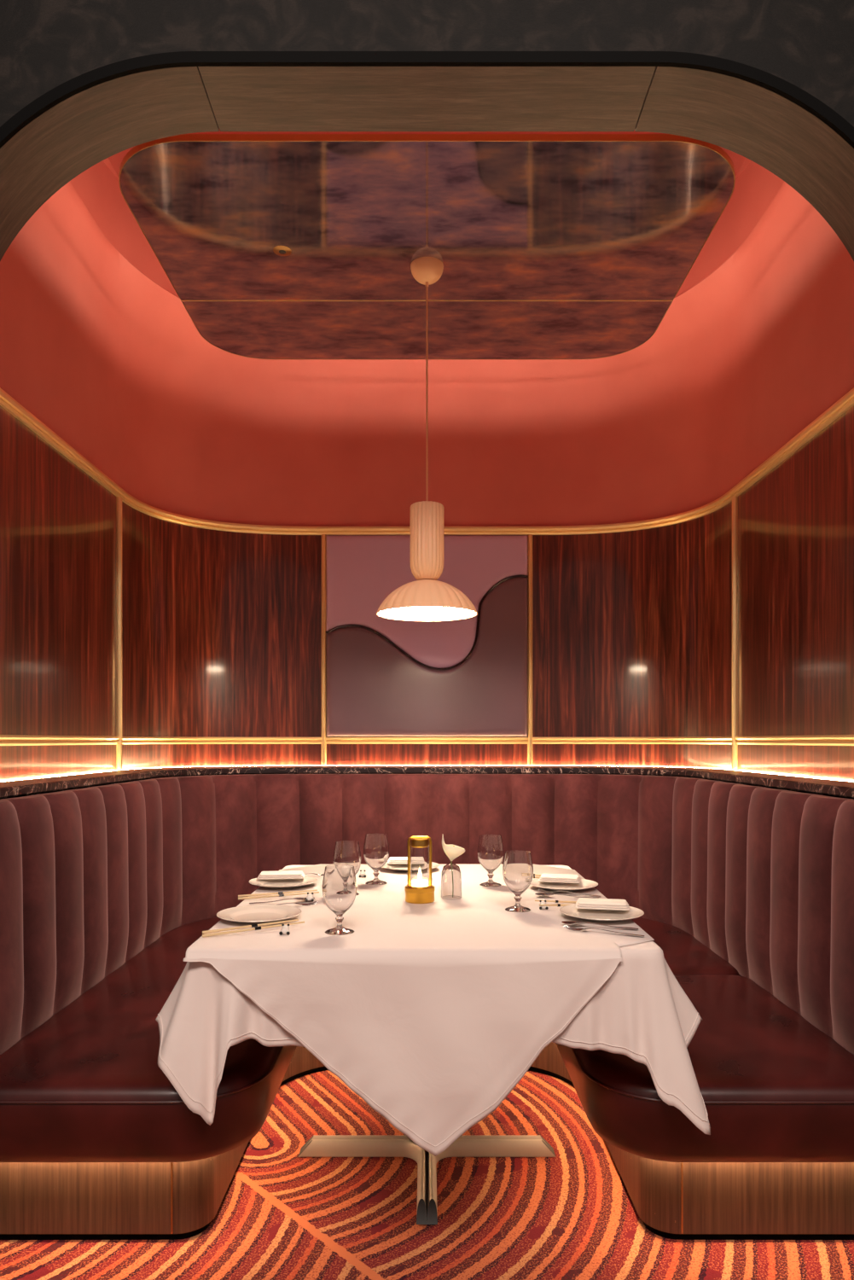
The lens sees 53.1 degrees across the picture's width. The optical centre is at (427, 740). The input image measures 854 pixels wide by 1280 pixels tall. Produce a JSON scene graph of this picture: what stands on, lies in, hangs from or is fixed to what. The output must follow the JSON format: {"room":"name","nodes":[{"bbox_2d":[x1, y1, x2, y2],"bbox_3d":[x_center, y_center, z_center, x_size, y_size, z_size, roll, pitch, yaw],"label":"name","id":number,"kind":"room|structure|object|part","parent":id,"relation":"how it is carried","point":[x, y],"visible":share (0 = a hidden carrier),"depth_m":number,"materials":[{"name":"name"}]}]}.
{"room":"restaurant","nodes":[
{"label":"restaurant","id":0,"kind":"room"},
{"bbox_2d":[0,181,853,526],"bbox_3d":[0.000,-1.562,3.225,2.700,0.926,2.350,0,0,0],"label":"ceiling","id":1,"kind":"structure","parent":0,"point":[112,361],"depth_m":4.15,"materials":[{"name":"red paint"}]},
{"bbox_2d":[0,1070,853,1279],"bbox_3d":[0.000,1.260,1.100,6.400,0.050,7.200,0,0,0],"label":"floor","id":2,"kind":"structure","parent":0,"point":[282,1214],"depth_m":2.18,"materials":[{"name":"carpet"}]},
{"bbox_2d":[0,773,853,1239],"bbox_3d":[0.000,0.695,2.976,2.293,1.080,2.132,0,0,0],"label":"banquette","id":3,"kind":"object","parent":2,"relation":"on","point":[746,893],"visible":0.74,"depth_m":2.33,"materials":[{"name":"red fabric"}]},
{"bbox_3d":[-1.091,0.475,2.574,0.111,0.640,1.032,0,0,0],"label":"backrest","id":4,"kind":"part","parent":3,"relation":"part of","materials":[{"name":"red fabric"}]},
{"bbox_2d":[0,916,741,1162],"bbox_3d":[0.000,0.870,2.935,2.176,0.194,2.040,0,0,0],"label":"seat cushion","id":5,"kind":"object","parent":3,"relation":"on","point":[84,1081],"depth_m":2.01,"materials":[{"name":"red leather"}]},
{"bbox_2d":[0,765,853,797],"bbox_3d":[0.000,0.141,3.221,2.695,0.028,2.350,0,0,0],"label":"marble ledge","id":6,"kind":"object","parent":3,"relation":"on","point":[8,788],"depth_m":3.70,"materials":[{"name":"black stone"}]},
{"bbox_2d":[122,744,321,769],"bbox_3d":[-1.029,0.069,4.167,1.079,0.133,0.281,0,0,-40],"label":"wood strip","id":7,"kind":"object","parent":6,"relation":"on","point":[134,756],"visible":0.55,"depth_m":4.30,"materials":[{"name":"brown wood"}]},
{"bbox_3d":[0.000,0.130,3.219,2.675,0.006,2.338,0,0,0],"label":"light strip","id":8,"kind":"part","parent":6,"relation":"part of","materials":[{"name":"plastic"}]},
{"bbox_2d":[532,744,732,769],"bbox_3d":[1.029,0.069,4.167,1.079,0.133,0.281,0,0,40],"label":"wood strip","id":9,"kind":"object","parent":6,"relation":"on","point":[717,756],"visible":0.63,"depth_m":4.30,"materials":[{"name":"brown wood"}]},
{"bbox_3d":[0.000,0.475,3.537,2.293,0.640,1.010,0,0,0],"label":"backrest","id":10,"kind":"part","parent":3,"relation":"part of","materials":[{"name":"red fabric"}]},
{"bbox_2d":[556,974,853,1162],"bbox_3d":[0.737,0.870,2.393,0.703,0.194,0.955,0,0,0],"label":"seat cushion","id":11,"kind":"object","parent":3,"relation":"on","point":[776,1082],"depth_m":1.97,"materials":[{"name":"red leather"}]},
{"bbox_3d":[1.091,0.475,2.574,0.111,0.640,1.032,0,0,0],"label":"backrest","id":12,"kind":"part","parent":3,"relation":"part of","materials":[{"name":"red fabric"}]},
{"bbox_2d":[298,1134,555,1224],"bbox_3d":[0.000,0.852,2.555,1.052,0.758,1.302,0,0,0],"label":"dining table","id":13,"kind":"object","parent":2,"relation":"on","point":[317,1146],"visible":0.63,"depth_m":2.53,"materials":[{"name":"brown metal"}]},
{"bbox_2d":[155,865,710,1134],"bbox_3d":[0.015,0.654,2.556,1.273,0.377,1.482,0,0,0],"label":"tablecloth","id":14,"kind":"object","parent":13,"relation":"on","point":[642,1013],"visible":0.41,"depth_m":1.88,"materials":[{"name":"beige fabric"}]},
{"bbox_2d":[183,864,654,1156],"bbox_3d":[-0.004,0.683,2.527,1.064,0.443,1.346,0,0,0],"label":"tablecloth","id":15,"kind":"object","parent":14,"relation":"on","point":[433,1014],"visible":1,"depth_m":1.88,"materials":[{"name":"beige fabric"}]},
{"bbox_2d":[202,919,298,934],"bbox_3d":[-0.429,0.453,2.086,0.237,0.015,0.007,0,0,-25],"label":"chopstick","id":16,"kind":"object","parent":15,"relation":"on","point":[282,922],"visible":0.99,"depth_m":2.08,"materials":[{"name":"brown wood"}]},
{"bbox_2d":[202,921,304,936],"bbox_3d":[-0.415,0.453,2.056,0.250,0.015,0.007,0,0,-26],"label":"chopstick","id":17,"kind":"object","parent":15,"relation":"on","point":[292,923],"visible":0.96,"depth_m":2.04,"materials":[{"name":"brown wood"}]},
{"bbox_2d":[216,904,301,924],"bbox_3d":[-0.434,0.453,2.212,0.216,0.017,0.216,0,0,0],"label":"plate","id":18,"kind":"object","parent":15,"relation":"on","point":[254,914],"visible":1,"depth_m":2.24,"materials":[{"name":"beige ceramic"}]},
{"bbox_2d":[238,889,317,897],"bbox_3d":[-0.442,0.453,2.536,0.232,0.015,0.007,0,0,-12],"label":"chopstick","id":19,"kind":"object","parent":15,"relation":"on","point":[278,893],"visible":0.99,"depth_m":2.53,"materials":[{"name":"brown wood"}]},
{"bbox_2d":[238,891,319,900],"bbox_3d":[-0.433,0.453,2.499,0.234,0.015,0.007,0,0,-13],"label":"chopstick","id":20,"kind":"object","parent":15,"relation":"on","point":[283,894],"visible":1,"depth_m":2.49,"materials":[{"name":"brown wood"}]},
{"bbox_2d":[249,897,314,904],"bbox_3d":[-0.412,0.455,2.430,0.186,0.010,0.041,0,0,-18],"label":"spoon","id":21,"kind":"object","parent":15,"relation":"on","point":[297,898],"visible":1,"depth_m":2.43,"materials":[{"name":"silver metal"}]},
{"bbox_2d":[248,875,317,889],"bbox_3d":[-0.458,0.453,2.719,0.216,0.017,0.216,0,0,0],"label":"plate","id":22,"kind":"object","parent":15,"relation":"on","point":[270,883],"visible":0.84,"depth_m":2.73,"materials":[{"name":"beige ceramic"}]},
{"bbox_2d":[257,870,305,879],"bbox_3d":[-0.474,0.437,2.785,0.150,0.015,0.085,0,0,-7],"label":"napkin","id":23,"kind":"object","parent":22,"relation":"on","point":[283,874],"visible":1,"depth_m":2.75,"materials":[{"name":"white fabric"}]},
{"bbox_2d":[279,924,290,935],"bbox_3d":[-0.339,0.450,2.040,0.025,0.024,0.028,0,0,0],"label":"chopstick rest","id":24,"kind":"object","parent":15,"relation":"on","point":[285,930],"visible":1,"depth_m":2.03,"materials":[{"name":"white ceramic"}]},
{"bbox_2d":[279,901,317,906],"bbox_3d":[-0.401,0.456,2.372,0.192,0.009,0.024,0,0,-15],"label":"fork","id":25,"kind":"object","parent":15,"relation":"on","point":[315,902],"visible":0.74,"depth_m":2.38,"materials":[{"name":"silver metal"}]},
{"bbox_2d":[305,892,314,901],"bbox_3d":[-0.338,0.450,2.463,0.025,0.024,0.028,0,0,0],"label":"chopstick rest","id":26,"kind":"object","parent":15,"relation":"on","point":[310,896],"visible":1,"depth_m":2.45,"materials":[{"name":"white ceramic"}]},
{"bbox_2d":[322,864,356,935],"bbox_3d":[-0.211,0.383,2.064,0.084,0.158,0.084,0,0,0],"label":"goblet","id":27,"kind":"object","parent":15,"relation":"on","point":[340,881],"visible":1,"depth_m":2.04,"materials":[{"name":"clear glass"}]},
{"bbox_2d":[333,840,360,895],"bbox_3d":[-0.240,0.383,2.568,0.084,0.158,0.084,0,0,0],"label":"goblet","id":28,"kind":"object","parent":15,"relation":"on","point":[346,852],"visible":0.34,"depth_m":2.54,"materials":[{"name":"clear glass"}]},
{"bbox_2d":[359,869,366,877],"bbox_3d":[-0.218,0.450,2.893,0.025,0.024,0.028,0,0,0],"label":"chopstick rest","id":29,"kind":"object","parent":15,"relation":"on","point":[363,872],"visible":1,"depth_m":2.88,"materials":[{"name":"white ceramic"}]},
{"bbox_2d":[363,833,389,884],"bbox_3d":[-0.165,0.383,2.768,0.084,0.158,0.084,0,0,0],"label":"goblet","id":30,"kind":"object","parent":15,"relation":"on","point":[375,846],"visible":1,"depth_m":2.74,"materials":[{"name":"clear glass"}]},
{"bbox_2d":[382,861,439,872],"bbox_3d":[-0.063,0.453,3.061,0.216,0.017,0.216,0,0,0],"label":"plate","id":31,"kind":"object","parent":15,"relation":"on","point":[401,867],"visible":0.38,"depth_m":3.08,"materials":[{"name":"beige ceramic"}]},
{"bbox_2d":[387,856,407,864],"bbox_3d":[-0.070,0.437,3.123,0.150,0.015,0.085,0,0,-3],"label":"napkin","id":32,"kind":"object","parent":31,"relation":"on","point":[392,860],"visible":0.48,"depth_m":3.08,"materials":[{"name":"white fabric"}]},
{"bbox_2d":[404,836,435,903],"bbox_3d":[-0.021,0.368,2.459,0.087,0.188,0.087,0,0,0],"label":"lantern","id":33,"kind":"object","parent":15,"relation":"on","point":[419,889],"visible":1,"depth_m":2.43,"materials":[{"name":"gold metal"}]},
{"bbox_3d":[-0.021,0.345,2.459,0.070,0.142,0.007,0,0,0],"label":"frame","id":34,"kind":"part","parent":33,"relation":"part of","materials":[{"name":"gold metal"}]},
{"bbox_2d":[441,863,461,899],"bbox_3d":[0.071,0.412,2.512,0.062,0.100,0.062,0,0,0],"label":"vase","id":35,"kind":"object","parent":15,"relation":"on","point":[450,876],"visible":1,"depth_m":2.49,"materials":[{"name":"clear glass"}]},
{"bbox_2d":[442,835,465,864],"bbox_3d":[0.078,0.367,2.512,0.069,0.187,0.056,0,0,0],"label":"calla lily","id":36,"kind":"object","parent":35,"relation":"in","point":[452,852],"visible":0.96,"depth_m":2.50,"materials":[{"name":"white plant"}]},
{"bbox_2d":[477,834,503,886],"bbox_3d":[0.204,0.383,2.735,0.084,0.158,0.084,0,0,0],"label":"goblet","id":37,"kind":"object","parent":15,"relation":"on","point":[490,846],"visible":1,"depth_m":2.71,"materials":[{"name":"clear glass"}]},
{"bbox_2d":[502,849,533,912],"bbox_3d":[0.248,0.383,2.335,0.084,0.158,0.084,0,0,0],"label":"goblet","id":38,"kind":"object","parent":15,"relation":"on","point":[517,866],"visible":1,"depth_m":2.31,"materials":[{"name":"clear glass"}]},
{"bbox_2d":[539,900,548,909],"bbox_3d":[0.319,0.450,2.344,0.025,0.024,0.028,0,0,0],"label":"chopstick rest","id":39,"kind":"object","parent":15,"relation":"on","point":[540,901],"visible":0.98,"depth_m":2.33,"materials":[{"name":"white ceramic"}]},
{"bbox_2d":[539,903,569,906],"bbox_3d":[0.366,0.453,2.350,0.127,0.015,0.008,0,0,-20],"label":"chopstick","id":40,"kind":"object","parent":15,"relation":"on","point":[557,904],"visible":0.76,"depth_m":2.34,"materials":[{"name":"brown wood"}]},
{"bbox_2d":[535,899,577,903],"bbox_3d":[0.369,0.453,2.405,0.134,0.015,0.007,0,0,-8],"label":"chopstick","id":41,"kind":"object","parent":15,"relation":"on","point":[555,901],"visible":0.83,"depth_m":2.40,"materials":[{"name":"brown wood"}]},
{"bbox_2d":[530,878,598,891],"bbox_3d":[0.426,0.453,2.672,0.216,0.017,0.216,0,0,0],"label":"plate","id":42,"kind":"object","parent":15,"relation":"on","point":[584,884],"visible":0.82,"depth_m":2.69,"materials":[{"name":"beige ceramic"}]},
{"bbox_2d":[538,872,581,883],"bbox_3d":[0.422,0.437,2.719,0.130,0.015,0.085,0,0,14],"label":"napkin","id":43,"kind":"object","parent":42,"relation":"on","point":[545,877],"visible":1,"depth_m":2.69,"materials":[{"name":"white fabric"}]},
{"bbox_2d":[535,892,599,898],"bbox_3d":[0.410,0.455,2.505,0.186,0.010,0.041,0,0,16],"label":"spoon","id":44,"kind":"object","parent":15,"relation":"on","point":[538,893],"visible":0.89,"depth_m":2.51,"materials":[{"name":"silver metal"}]},
{"bbox_2d":[537,888,600,896],"bbox_3d":[0.426,0.456,2.562,0.192,0.009,0.024,0,0,27],"label":"fork","id":45,"kind":"object","parent":15,"relation":"on","point":[540,889],"visible":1,"depth_m":2.57,"materials":[{"name":"silver metal"}]},
{"bbox_2d":[561,920,638,930],"bbox_3d":[0.425,0.455,2.106,0.186,0.010,0.041,0,0,18],"label":"spoon","id":46,"kind":"object","parent":15,"relation":"on","point":[567,922],"visible":1,"depth_m":2.11,"materials":[{"name":"silver metal"}]},
{"bbox_2d":[559,903,644,921],"bbox_3d":[0.456,0.453,2.233,0.216,0.017,0.216,0,0,0],"label":"plate","id":47,"kind":"object","parent":15,"relation":"on","point":[571,910],"visible":0.78,"depth_m":2.24,"materials":[{"name":"beige ceramic"}]},
{"bbox_2d":[576,897,629,910],"bbox_3d":[0.470,0.437,2.288,0.140,0.015,0.085,0,0,11],"label":"napkin","id":48,"kind":"object","parent":47,"relation":"on","point":[583,903],"visible":1,"depth_m":2.26,"materials":[{"name":"white fabric"}]},
{"bbox_2d":[563,925,645,936],"bbox_3d":[0.423,0.456,2.046,0.192,0.009,0.024,0,0,25],"label":"fork","id":49,"kind":"object","parent":15,"relation":"on","point":[569,928],"visible":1,"depth_m":2.06,"materials":[{"name":"silver metal"}]},
{"bbox_2d":[0,0,853,127],"bbox_3d":[0.000,-0.915,1.875,6.400,4.300,0.030,0,0,0],"label":"wall","id":50,"kind":"structure","parent":0,"point":[45,44],"depth_m":1.86,"materials":[{"name":"black paper"}]},
{"bbox_2d":[0,66,219,261],"bbox_3d":[-0.809,-0.124,1.955,0.618,2.718,0.198,0,0,0],"label":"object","id":51,"kind":"structure","parent":50,"relation":"attached to","point":[99,122],"depth_m":1.95,"materials":[{"name":"brown wood"}]},
{"bbox_2d":[0,51,853,148],"bbox_3d":[0.000,-0.127,1.851,2.248,2.724,0.014,0,0,0],"label":"trim","id":52,"kind":"structure","parent":50,"relation":"attached to","point":[75,85],"depth_m":1.84,"materials":[{"name":"black"}]},
{"bbox_2d":[197,66,656,131],"bbox_3d":[0.000,-1.474,1.955,0.995,0.018,0.198,0,0,0],"label":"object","id":53,"kind":"structure","parent":50,"relation":"attached to","point":[241,98],"depth_m":1.95,"materials":[{"name":"brown wood"}]},
{"bbox_2d":[634,66,853,261],"bbox_3d":[0.809,-0.124,1.955,0.618,2.718,0.198,0,0,0],"label":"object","id":54,"kind":"structure","parent":50,"relation":"attached to","point":[754,122],"depth_m":1.95,"materials":[{"name":"brown wood"}]},
{"bbox_2d":[69,160,784,296],"bbox_3d":[0.000,-2.192,3.220,2.718,0.345,2.340,0,0,0],"label":"cove","id":55,"kind":"structure","parent":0,"point":[97,187],"depth_m":3.58,"materials":[{"name":"red paint"}]},
{"bbox_2d":[103,130,750,179],"bbox_3d":[0.000,-2.735,3.235,2.720,0.740,2.370,0,0,0],"label":"wall","id":56,"kind":"structure","parent":0,"point":[113,162],"depth_m":3.82,"materials":[{"name":"red paint"}]},
{"bbox_2d":[118,133,735,359],"bbox_3d":[0.000,-2.082,3.286,2.006,0.576,1.464,0,0,0],"label":"ceiling panel","id":57,"kind":"object","parent":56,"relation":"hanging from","point":[548,246],"visible":0.94,"depth_m":3.04,"materials":[{"name":"mirror"}]},
{"bbox_2d":[273,245,291,255],"bbox_3d":[-0.530,-1.792,3.130,0.068,0.006,0.068,0,0,0],"label":"sprinkler","id":58,"kind":"object","parent":57,"relation":"attached to","point":[279,250],"visible":1,"depth_m":3.12,"materials":[{"name":"gold metal"}]},
{"bbox_2d":[376,256,477,621],"bbox_3d":[0.000,-1.137,3.230,0.387,1.317,0.387,0,0,0],"label":"pendant lamp","id":59,"kind":"object","parent":57,"relation":"hanging from","point":[427,598],"visible":1,"depth_m":3.18,"materials":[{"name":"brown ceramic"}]},
{"bbox_3d":[0.000,-0.542,3.230,0.387,0.129,0.387,0,0,0],"label":"lamp shade","id":60,"kind":"part","parent":59,"relation":"part of","materials":[{"name":"brown ceramic"}]},
{"bbox_2d":[380,606,473,617],"bbox_3d":[0.000,-0.492,3.230,0.356,0.004,0.356,0,0,0],"label":"diffuser","id":61,"kind":"object","parent":59,"relation":"attached to","point":[386,612],"depth_m":3.26,"materials":[{"name":"white glass"}]},
{"bbox_3d":[0.000,-1.304,3.230,0.006,0.832,0.006,0,0,22],"label":"cord","id":62,"kind":"part","parent":59,"relation":"part of","materials":[{"name":"brown plastic"}]},
{"bbox_2d":[0,736,853,799],"bbox_3d":[0.000,0.065,3.275,2.900,2.340,2.450,0,0,0],"label":"wall","id":63,"kind":"structure","parent":0,"point":[327,736],"depth_m":4.34,"materials":[{"name":"black"}]},
{"bbox_2d":[0,744,116,781],"bbox_3d":[-1.354,0.069,2.885,0.012,0.133,1.670,0,0,0],"label":"wood strip","id":64,"kind":"object","parent":63,"relation":"attached to","point":[16,762],"visible":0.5,"depth_m":3.07,"materials":[{"name":"brown wood"}]},
{"bbox_2d":[0,405,116,736],"bbox_3d":[-1.354,-0.538,2.885,0.012,1.073,1.670,0,0,0],"label":"board","id":65,"kind":"object","parent":63,"relation":"attached to","point":[58,523],"visible":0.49,"depth_m":3.07,"materials":[{"name":"brown wood"}]},
{"bbox_2d":[116,496,122,770],"bbox_3d":[-1.344,-0.462,3.720,0.028,1.194,0.026,0,0,0],"label":"trim","id":66,"kind":"structure","parent":63,"relation":"attached to","point":[119,500],"depth_m":3.71,"materials":[{"name":"gold metal"}]},
{"bbox_2d":[122,501,321,737],"bbox_3d":[-1.029,-0.538,4.167,1.079,1.073,0.281,0,0,-40],"label":"wall panel","id":67,"kind":"object","parent":63,"relation":"attached to","point":[222,630],"visible":0.91,"depth_m":4.30,"materials":[{"name":"brown wood"}]},
{"bbox_2d":[321,534,326,765],"bbox_3d":[-0.530,-0.462,4.394,0.026,1.194,0.028,0,0,0],"label":"trim","id":68,"kind":"structure","parent":63,"relation":"attached to","point":[323,536],"depth_m":4.38,"materials":[{"name":"gold metal"}]},
{"bbox_2d":[0,387,853,535],"bbox_3d":[0.000,-1.079,3.230,2.720,0.040,2.360,0,0,0],"label":"trim","id":69,"kind":"structure","parent":63,"relation":"attached to","point":[7,402],"depth_m":4.04,"materials":[{"name":"gold metal"}]},
{"bbox_2d":[0,734,853,745],"bbox_3d":[0.000,-0.002,3.225,2.700,0.035,2.350,0,0,0],"label":"trim","id":70,"kind":"structure","parent":63,"relation":"attached to","point":[5,740],"depth_m":4.18,"materials":[{"name":"gold metal"}]},
{"bbox_2d":[325,535,528,736],"bbox_3d":[-0.001,-0.538,4.379,1.034,1.033,0.030,0,0,0],"label":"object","id":71,"kind":"object","parent":63,"relation":"attached to","point":[386,677],"visible":0.94,"depth_m":4.36,"materials":[{"name":"paint"}]},
{"bbox_2d":[326,744,527,765],"bbox_3d":[0.000,0.069,4.404,1.060,0.133,0.012,0,0,0],"label":"wood strip","id":72,"kind":"object","parent":63,"relation":"attached to","point":[337,754],"visible":0.67,"depth_m":4.40,"materials":[{"name":"brown wood"}]},
{"bbox_2d":[527,534,532,765],"bbox_3d":[0.530,-0.462,4.394,0.026,1.194,0.028,0,0,0],"label":"trim","id":73,"kind":"structure","parent":63,"relation":"attached to","point":[529,536],"depth_m":4.38,"materials":[{"name":"gold metal"}]},
{"bbox_2d":[532,501,732,737],"bbox_3d":[1.029,-0.538,4.167,1.079,1.073,0.281,0,0,40],"label":"wall panel","id":74,"kind":"object","parent":63,"relation":"attached to","point":[632,630],"visible":0.91,"depth_m":4.30,"materials":[{"name":"brown wood"}]},
{"bbox_2d":[732,496,737,770],"bbox_3d":[1.344,-0.462,3.720,0.028,1.194,0.026,0,0,0],"label":"trim","id":75,"kind":"structure","parent":63,"relation":"attached to","point":[735,498],"depth_m":3.71,"materials":[{"name":"gold metal"}]},
{"bbox_2d":[737,744,853,781],"bbox_3d":[1.354,0.069,2.885,0.012,0.133,1.670,0,0,0],"label":"wood strip","id":76,"kind":"object","parent":63,"relation":"attached to","point":[828,762],"visible":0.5,"depth_m":3.08,"materials":[{"name":"brown wood"}]},
{"bbox_2d":[737,405,853,736],"bbox_3d":[1.354,-0.538,2.885,0.012,1.073,1.670,0,0,0],"label":"wall panel","id":77,"kind":"object","parent":63,"relation":"attached to","point":[795,524],"visible":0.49,"depth_m":3.10,"materials":[{"name":"brown wood"}]}
]}

